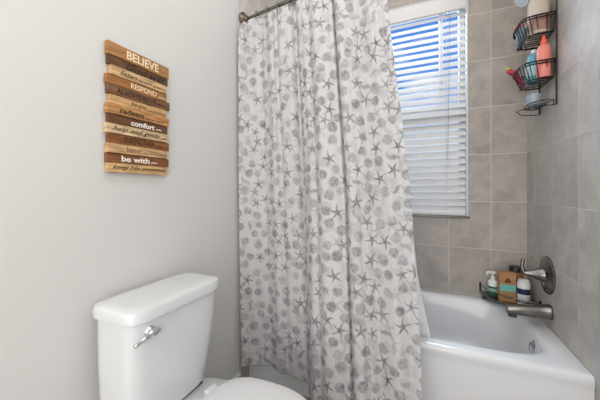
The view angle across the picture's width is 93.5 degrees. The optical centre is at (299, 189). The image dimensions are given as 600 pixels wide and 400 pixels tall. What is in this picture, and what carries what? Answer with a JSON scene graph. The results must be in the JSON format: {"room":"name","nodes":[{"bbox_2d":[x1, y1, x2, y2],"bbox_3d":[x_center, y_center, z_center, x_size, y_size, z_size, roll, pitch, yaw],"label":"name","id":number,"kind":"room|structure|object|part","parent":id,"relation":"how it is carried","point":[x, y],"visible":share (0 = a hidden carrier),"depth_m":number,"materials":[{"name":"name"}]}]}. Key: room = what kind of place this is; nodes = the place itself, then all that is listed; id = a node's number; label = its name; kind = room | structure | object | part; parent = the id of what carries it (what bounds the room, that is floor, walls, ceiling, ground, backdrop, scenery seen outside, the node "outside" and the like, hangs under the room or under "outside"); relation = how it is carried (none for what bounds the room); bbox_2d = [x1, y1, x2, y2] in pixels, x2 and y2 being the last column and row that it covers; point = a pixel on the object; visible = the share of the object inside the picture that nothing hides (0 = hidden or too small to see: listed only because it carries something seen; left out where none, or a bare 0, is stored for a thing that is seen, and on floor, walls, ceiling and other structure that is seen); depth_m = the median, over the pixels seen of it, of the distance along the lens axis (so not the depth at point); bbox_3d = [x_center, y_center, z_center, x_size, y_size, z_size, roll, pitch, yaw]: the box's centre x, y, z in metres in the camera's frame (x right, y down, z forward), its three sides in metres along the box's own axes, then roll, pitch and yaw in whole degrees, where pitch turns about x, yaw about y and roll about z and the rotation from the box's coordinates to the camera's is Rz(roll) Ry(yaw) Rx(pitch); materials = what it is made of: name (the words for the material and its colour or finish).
{"room":"bathroom","nodes":[
{"label":"bathroom","id":0,"kind":"room"},
{"bbox_2d":[0,0,238,399],"bbox_3d":[-0.675,-0.200,0.964,0.120,2.600,3.462,0,0,24],"label":"wall","id":1,"kind":"structure","parent":0,"point":[76,235],"depth_m":0.87,"materials":[{"name":"grey paint"}]},
{"bbox_2d":[103,40,169,174],"bbox_3d":[-0.575,-0.271,1.013,0.022,0.424,0.244,0,0,24],"label":"wooden sign","id":2,"kind":"object","parent":1,"relation":"attached to","point":[135,125],"visible":1,"depth_m":0.99,"materials":[{"name":"brown wood"}]},
{"bbox_2d":[239,0,247,376],"bbox_3d":[-0.320,-0.200,1.612,0.008,2.600,0.080,0,0,24],"label":"trim","id":3,"kind":"structure","parent":1,"relation":"attached to","point":[243,4],"depth_m":1.58,"materials":[{"name":"paint"}]},
{"bbox_2d":[248,0,295,376],"bbox_3d":[-0.153,-0.200,1.995,0.006,2.600,0.755,0,0,24],"label":"tiled wall","id":4,"kind":"structure","parent":0,"point":[253,5],"depth_m":1.77,"materials":[{"name":"beige tile"}]},
{"bbox_2d":[387,0,526,296],"bbox_3d":[0.723,-0.200,2.093,1.532,2.600,0.130,0,0,24],"label":"wall","id":5,"kind":"structure","parent":0,"point":[453,255],"depth_m":1.81,"materials":[{"name":"beige tile"}]},
{"bbox_2d":[388,0,469,218],"bbox_3d":[0.842,-0.561,2.034,0.643,1.497,0.142,0,0,24],"label":"window","id":6,"kind":"structure","parent":5,"relation":"in","point":[466,9],"depth_m":1.94,"materials":[{"name":"white paint"}]},
{"bbox_2d":[388,0,465,215],"bbox_3d":[0.826,-0.563,1.998,0.603,1.470,0.081,0,0,24],"label":"window blind","id":7,"kind":"object","parent":6,"relation":"attached to","point":[447,193],"visible":0.62,"depth_m":1.96,"materials":[{"name":"white plastic"}]},
{"bbox_3d":[0.832,0.159,2.010,0.601,0.027,0.054,0,0,24],"label":"rail","id":8,"kind":"part","parent":7,"relation":"part of","materials":[{"name":"white plastic"}]},
{"bbox_3d":[1.002,-0.542,1.934,0.002,1.395,0.044,0,0,24],"label":"ladder cord","id":9,"kind":"part","parent":7,"relation":"part of","materials":[{"name":"white fabric"}]},
{"bbox_3d":[0.997,-0.700,1.893,0.013,1.000,0.010,0,0,24],"label":"lift cord","id":10,"kind":"part","parent":7,"relation":"part of","materials":[{"name":"white fabric"}]},
{"bbox_3d":[0.859,-0.562,2.072,0.607,1.475,0.050,0,0,24],"label":"frame","id":11,"kind":"part","parent":6,"relation":"part of","materials":[{"name":"white paint"}]},
{"bbox_3d":[0.834,0.180,2.016,0.643,0.014,0.102,0,0,24],"label":"sill","id":12,"kind":"part","parent":6,"relation":"part of","materials":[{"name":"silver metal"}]},
{"bbox_2d":[527,0,597,399],"bbox_3d":[1.240,-0.200,1.374,0.008,2.600,0.770,0,0,24],"label":"tiled wall","id":13,"kind":"structure","parent":0,"point":[562,141],"depth_m":1.22,"materials":[{"name":"beige tile"}]},
{"bbox_2d":[239,0,295,23],"bbox_3d":[0.366,-0.961,1.280,1.514,0.086,0.123,0,0,24],"label":"shower curtain rod","id":14,"kind":"object","parent":13,"relation":"attached to","point":[242,15],"visible":0.8,"depth_m":1.52,"materials":[{"name":"silver metal"}]},
{"bbox_2d":[238,0,422,399],"bbox_3d":[0.085,0.014,1.347,0.936,1.921,0.198,0,0,24],"label":"shower curtain","id":15,"kind":"object","parent":14,"relation":"hanging from","point":[328,289],"visible":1,"depth_m":1.28,"materials":[{"name":"fabric"}]},
{"bbox_2d":[413,237,429,337],"bbox_3d":[0.172,-0.015,1.477,0.952,1.830,0.214,0,0,27],"label":"curtain liner","id":16,"kind":"object","parent":14,"relation":"hanging from","point":[423,324],"visible":0.02,"depth_m":1.34,"materials":[{"name":"white plastic"}]},
{"bbox_2d":[515,0,528,6],"bbox_3d":[1.190,-1.004,1.447,0.140,0.093,0.073,0,0,24],"label":"shower fixture","id":17,"kind":"object","parent":13,"relation":"attached to","point":[521,3],"visible":1,"depth_m":1.47,"materials":[{"name":"silver metal"}]},
{"bbox_2d":[505,304,553,319],"bbox_3d":[1.162,0.614,1.439,0.186,0.083,0.068,0,0,24],"label":"tub spout","id":18,"kind":"object","parent":13,"relation":"attached to","point":[545,311],"visible":1,"depth_m":1.42,"materials":[{"name":"silver metal"}]},
{"bbox_2d":[513,0,556,115],"bbox_3d":[1.193,-0.728,1.454,0.138,0.651,0.221,0,0,24],"label":"wire shower caddy","id":19,"kind":"object","parent":13,"relation":"hanging from","point":[554,60],"visible":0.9,"depth_m":1.40,"materials":[{"name":"brown metal"}]},
{"bbox_2d":[505,67,524,86],"bbox_3d":[1.189,-0.619,1.555,0.089,0.125,0.052,0,0,24],"label":"razor","id":20,"kind":"object","parent":19,"relation":"in","point":[510,72],"visible":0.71,"depth_m":1.55,"materials":[{"name":"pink plastic"}]},
{"bbox_3d":[1.195,-0.602,1.542,0.066,0.090,0.029,0,0,42],"label":"handle","id":21,"kind":"part","parent":20,"relation":"part of","materials":[{"name":"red plastic"}]},
{"bbox_2d":[513,24,524,50],"bbox_3d":[1.201,-0.831,1.544,0.052,0.131,0.052,0,0,24],"label":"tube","id":22,"kind":"object","parent":19,"relation":"in","point":[517,49],"visible":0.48,"depth_m":1.54,"materials":[{"name":"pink plastic"}]},
{"bbox_2d":[515,26,526,47],"bbox_3d":[1.175,-0.809,1.499,0.044,0.082,0.096,0,0,24],"label":"tube","id":23,"kind":"object","parent":19,"relation":"in","point":[517,42],"visible":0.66,"depth_m":1.49,"materials":[{"name":"blue plastic"}]},
{"bbox_2d":[525,69,538,87],"bbox_3d":[1.226,-0.617,1.490,0.055,0.141,0.049,0,0,24],"label":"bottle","id":24,"kind":"object","parent":19,"relation":"in","point":[525,69],"visible":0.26,"depth_m":1.50,"materials":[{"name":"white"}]},
{"bbox_2d":[524,24,540,46],"bbox_3d":[1.222,-0.840,1.484,0.064,0.148,0.064,0,0,24],"label":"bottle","id":25,"kind":"object","parent":19,"relation":"in","point":[526,42],"visible":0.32,"depth_m":1.48,"materials":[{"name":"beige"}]},
{"bbox_2d":[526,49,540,84],"bbox_3d":[1.195,-0.630,1.441,0.057,0.166,0.055,0,0,24],"label":"bottle","id":26,"kind":"object","parent":19,"relation":"in","point":[532,57],"visible":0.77,"depth_m":1.43,"materials":[{"name":"teal plastic"}]},
{"bbox_2d":[525,93,541,106],"bbox_3d":[1.217,-0.466,1.469,0.068,0.056,0.068,0,0,24],"label":"cup","id":27,"kind":"object","parent":19,"relation":"on","point":[529,98],"visible":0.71,"depth_m":1.45,"materials":[{"name":"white plastic"}]},
{"bbox_2d":[513,58,555,90],"bbox_3d":[1.191,-0.583,1.455,0.132,0.086,0.220,0,0,24],"label":"basket","id":28,"kind":"object","parent":19,"relation":"on","point":[521,88],"depth_m":1.41,"materials":[{"name":"brown metal"}]},
{"bbox_2d":[513,10,555,50],"bbox_3d":[1.191,-0.804,1.455,0.132,0.090,0.220,0,0,24],"label":"basket","id":29,"kind":"object","parent":19,"relation":"on","point":[519,25],"depth_m":1.40,"materials":[{"name":"brown metal"}]},
{"bbox_2d":[516,99,554,115],"bbox_3d":[1.197,-0.420,1.453,0.119,0.035,0.218,0,0,24],"label":"soap tray","id":30,"kind":"object","parent":19,"relation":"on","point":[527,109],"depth_m":1.43,"materials":[{"name":"brown metal"}]},
{"bbox_2d":[527,0,549,40],"bbox_3d":[1.188,-0.878,1.405,0.082,0.225,0.092,0,0,24],"label":"shampoo bottle","id":31,"kind":"object","parent":19,"relation":"in","point":[534,7],"visible":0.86,"depth_m":1.37,"materials":[{"name":"beige plastic"}]},
{"bbox_2d":[536,35,550,79],"bbox_3d":[1.189,-0.650,1.376,0.054,0.207,0.054,0,0,24],"label":"bottle","id":32,"kind":"object","parent":19,"relation":"in","point":[544,50],"visible":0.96,"depth_m":1.36,"materials":[{"name":"pink plastic"}]},
{"bbox_2d":[520,256,555,294],"bbox_3d":[1.209,0.433,1.459,0.115,0.190,0.190,0,0,24],"label":"shower valve","id":33,"kind":"object","parent":13,"relation":"attached to","point":[545,273],"visible":1,"depth_m":1.42,"materials":[{"name":"silver metal"}]},
{"bbox_3d":[1.172,0.402,1.476,0.033,0.086,0.026,0,0,24],"label":"lever","id":34,"kind":"part","parent":33,"relation":"part of","materials":[{"name":"silver metal"}]},
{"bbox_3d":[1.208,0.433,1.459,0.077,0.076,0.076,0,0,24],"label":"handle","id":35,"kind":"part","parent":33,"relation":"part of","materials":[{"name":"silver metal"}]},
{"bbox_3d":[0.077,1.150,0.633,1.764,0.100,3.462,0,0,24],"label":"floor","id":36,"kind":"structure","parent":0,"visible":0},
{"bbox_2d":[93,272,305,399],"bbox_3d":[-0.244,0.720,0.880,0.707,0.760,0.389,0,0,24],"label":"toilet","id":37,"kind":"object","parent":36,"relation":"on","point":[153,339],"visible":1,"depth_m":0.90,"materials":[{"name":"white ceramic"}]},
{"bbox_3d":[-0.431,0.414,0.799,0.023,0.028,0.090,0,0,14],"label":"flush lever","id":38,"kind":"part","parent":37,"relation":"part of","materials":[{"name":"silver metal"}]},
{"bbox_3d":[-0.435,0.416,0.825,0.017,0.035,0.035,0,0,24],"label":"lever mount","id":39,"kind":"part","parent":37,"relation":"part of","materials":[{"name":"silver metal"}]},
{"bbox_3d":[-0.472,0.361,0.982,0.208,0.044,0.386,0,0,24],"label":"tank lid","id":40,"kind":"part","parent":37,"relation":"part of","materials":[{"name":"white ceramic"}]},
{"bbox_3d":[-0.473,0.552,0.983,0.187,0.348,0.366,0,0,24],"label":"tank","id":41,"kind":"part","parent":37,"relation":"part of","materials":[{"name":"white ceramic"}]},
{"bbox_3d":[-0.230,0.914,0.875,0.677,0.372,0.360,0,0,24],"label":"bowl","id":42,"kind":"part","parent":37,"relation":"part of","materials":[{"name":"white ceramic"}]},
{"bbox_3d":[-0.139,0.699,0.836,0.425,0.022,0.370,0,0,24],"label":"seat lid","id":43,"kind":"part","parent":37,"relation":"part of","materials":[{"name":"white plastic"}]},
{"bbox_2d":[249,289,594,399],"bbox_3d":[0.545,0.895,1.688,1.514,0.410,0.754,0,0,24],"label":"bathtub","id":44,"kind":"object","parent":36,"relation":"on","point":[474,350],"visible":0.44,"depth_m":1.25,"materials":[{"name":"white ceramic"}]},
{"bbox_2d":[479,282,541,317],"bbox_3d":[1.228,0.642,1.665,0.253,0.096,0.253,0,0,24],"label":"basket","id":45,"kind":"object","parent":44,"relation":"on","point":[484,293],"visible":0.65,"depth_m":1.68,"materials":[{"name":"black metal"}]},
{"bbox_2d":[486,271,496,296],"bbox_3d":[1.191,0.577,1.740,0.056,0.150,0.056,0,0,-23],"label":"pump bottle","id":46,"kind":"object","parent":45,"relation":"in","point":[492,283],"visible":0.93,"depth_m":1.73,"materials":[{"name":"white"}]},
{"bbox_3d":[1.230,0.655,1.665,0.239,0.006,0.239,0,0,24],"label":"shelf plate","id":47,"kind":"part","parent":45,"relation":"part of","materials":[{"name":"black metal"}]},
{"bbox_2d":[497,271,515,302],"bbox_3d":[1.213,0.567,1.655,0.080,0.170,0.041,0,0,20],"label":"soap box","id":48,"kind":"object","parent":45,"relation":"in","point":[506,280],"visible":0.99,"depth_m":1.64,"materials":[{"name":"brown cardboard"}]},
{"bbox_3d":[1.206,0.570,1.637,0.079,0.038,0.001,0,0,20],"label":"turquoise panel","id":49,"kind":"part","parent":48,"relation":"part of","materials":[{"name":"teal"}]},
{"bbox_3d":[1.194,0.607,1.651,0.076,0.006,0.348,0,0,-21],"label":"guard rail","id":50,"kind":"part","parent":45,"relation":"part of","materials":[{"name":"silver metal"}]},
{"bbox_2d":[509,265,522,300],"bbox_3d":[1.291,0.555,1.689,0.072,0.193,0.072,0,0,24],"label":"bottle","id":51,"kind":"object","parent":45,"relation":"in","point":[512,268],"visible":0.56,"depth_m":1.66,"materials":[{"name":"brown plastic"}]},
{"bbox_2d":[517,278,530,303],"bbox_3d":[1.275,0.582,1.608,0.063,0.140,0.063,0,0,24],"label":"lotion bottle","id":52,"kind":"object","parent":45,"relation":"on","point":[523,285],"visible":0.8,"depth_m":1.59,"materials":[{"name":"white plastic"}]},
{"bbox_3d":[1.126,0.762,1.367,0.019,0.071,0.072,0,0,24],"label":"overflow plate","id":53,"kind":"part","parent":44,"relation":"part of","materials":[{"name":"silver metal"}]},
{"bbox_3d":[0.834,-0.200,0.301,0.112,2.600,3.462,0,0,24],"label":"wall","id":54,"kind":"structure","parent":0,"visible":0},
{"bbox_2d":[598,0,599,399],"bbox_3d":[1.071,-0.200,0.992,0.009,2.600,0.065,0,0,24],"label":"trim","id":55,"kind":"structure","parent":54,"relation":"attached to","point":[598,0],"depth_m":1.01,"materials":[{"name":"tile"}]}
]}

